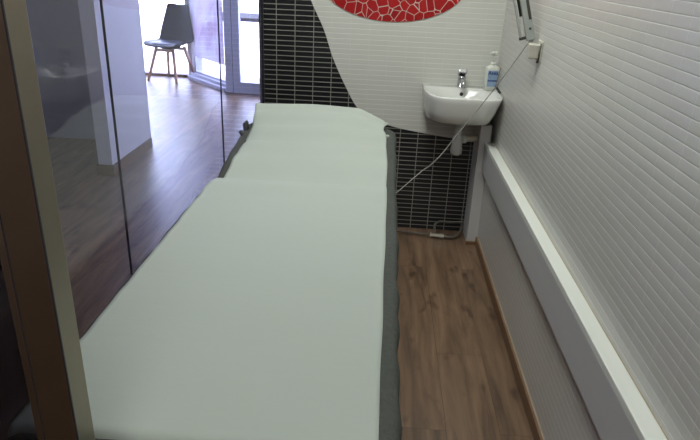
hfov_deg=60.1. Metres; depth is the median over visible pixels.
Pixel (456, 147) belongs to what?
bottle
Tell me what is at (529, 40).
power cable
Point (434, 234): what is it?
pipe
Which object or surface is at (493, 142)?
trim
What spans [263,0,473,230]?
wall
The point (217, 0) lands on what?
trim
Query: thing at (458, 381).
floor
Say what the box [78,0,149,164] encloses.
pillar
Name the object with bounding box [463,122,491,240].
pillar
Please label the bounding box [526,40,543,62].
wall bracket
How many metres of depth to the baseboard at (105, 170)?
4.57 m
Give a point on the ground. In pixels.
(151, 14)
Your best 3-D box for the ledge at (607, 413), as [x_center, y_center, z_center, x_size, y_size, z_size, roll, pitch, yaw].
[0.609,0.606,1.125,0.028,0.145,4.870,3,23,2]
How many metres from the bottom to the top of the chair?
0.928 m
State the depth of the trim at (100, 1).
1.55 m
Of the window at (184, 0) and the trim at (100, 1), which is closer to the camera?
the trim at (100, 1)
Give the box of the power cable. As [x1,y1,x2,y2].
[396,40,529,193]
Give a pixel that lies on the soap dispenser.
(492, 71)
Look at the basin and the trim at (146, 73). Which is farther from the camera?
the trim at (146, 73)
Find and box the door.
[230,0,259,94]
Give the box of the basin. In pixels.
[422,83,502,125]
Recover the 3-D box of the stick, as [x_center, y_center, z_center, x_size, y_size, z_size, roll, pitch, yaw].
[0.789,-0.742,3.218,0.029,0.124,0.096,3,23,2]
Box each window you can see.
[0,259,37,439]
[145,0,188,74]
[185,0,191,74]
[188,0,225,91]
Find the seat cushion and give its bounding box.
[151,40,185,45]
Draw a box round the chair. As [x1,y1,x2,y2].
[143,3,194,83]
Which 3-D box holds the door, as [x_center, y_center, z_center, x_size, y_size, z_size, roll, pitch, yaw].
[-0.825,-2.667,6.683,1.086,2.600,0.132,6,23,9]
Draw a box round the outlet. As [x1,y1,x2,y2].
[462,135,477,142]
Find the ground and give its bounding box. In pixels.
[139,3,259,76]
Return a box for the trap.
[450,125,477,155]
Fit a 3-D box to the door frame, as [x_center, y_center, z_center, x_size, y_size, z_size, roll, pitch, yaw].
[-0.372,-0.013,0.694,0.056,2.450,0.042,3,23,2]
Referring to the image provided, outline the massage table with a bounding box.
[80,120,401,439]
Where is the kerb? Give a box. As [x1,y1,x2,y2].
[240,13,258,21]
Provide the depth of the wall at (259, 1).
3.51 m
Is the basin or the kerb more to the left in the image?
the kerb
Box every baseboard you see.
[96,138,152,175]
[465,241,474,244]
[475,237,542,439]
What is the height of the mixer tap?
0.104 m
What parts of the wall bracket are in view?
plate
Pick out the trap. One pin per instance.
(456, 147)
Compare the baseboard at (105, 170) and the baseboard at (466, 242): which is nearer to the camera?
the baseboard at (466, 242)
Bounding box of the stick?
[495,67,500,93]
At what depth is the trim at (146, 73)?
8.07 m
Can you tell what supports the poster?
attached to the window at (201, 76)
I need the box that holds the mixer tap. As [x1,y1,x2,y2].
[456,68,466,87]
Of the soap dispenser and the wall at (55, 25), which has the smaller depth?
the soap dispenser
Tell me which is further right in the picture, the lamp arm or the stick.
the lamp arm
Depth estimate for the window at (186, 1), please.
7.92 m
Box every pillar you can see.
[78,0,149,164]
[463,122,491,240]
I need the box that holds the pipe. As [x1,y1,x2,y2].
[397,221,463,238]
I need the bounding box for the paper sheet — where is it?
[80,103,388,439]
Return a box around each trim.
[99,0,132,274]
[145,72,187,76]
[217,0,224,162]
[223,0,232,92]
[261,0,264,102]
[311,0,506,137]
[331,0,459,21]
[493,142,668,439]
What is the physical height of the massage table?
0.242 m
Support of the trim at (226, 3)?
on the floor
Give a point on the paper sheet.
(258, 314)
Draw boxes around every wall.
[25,0,150,138]
[258,0,261,102]
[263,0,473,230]
[477,0,699,439]
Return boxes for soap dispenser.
[483,51,499,89]
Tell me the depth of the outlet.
3.36 m
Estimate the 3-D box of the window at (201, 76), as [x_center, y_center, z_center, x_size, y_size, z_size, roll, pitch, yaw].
[-1.710,-2.918,7.178,0.180,2.600,0.977,-16,29,-36]
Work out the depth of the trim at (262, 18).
3.38 m
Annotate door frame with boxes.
[0,0,94,439]
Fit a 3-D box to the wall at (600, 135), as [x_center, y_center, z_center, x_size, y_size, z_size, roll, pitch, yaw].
[0.750,-0.134,0.904,0.180,2.600,5.056,3,23,2]
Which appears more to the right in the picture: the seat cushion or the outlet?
the outlet
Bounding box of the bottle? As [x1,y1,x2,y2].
[450,135,462,155]
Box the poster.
[192,0,224,64]
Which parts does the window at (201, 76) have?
sill, rail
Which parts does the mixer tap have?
spout, lever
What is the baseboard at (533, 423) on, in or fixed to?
attached to the wall at (600, 135)
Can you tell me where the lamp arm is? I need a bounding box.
[513,0,534,41]
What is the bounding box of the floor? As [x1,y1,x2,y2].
[47,75,533,439]

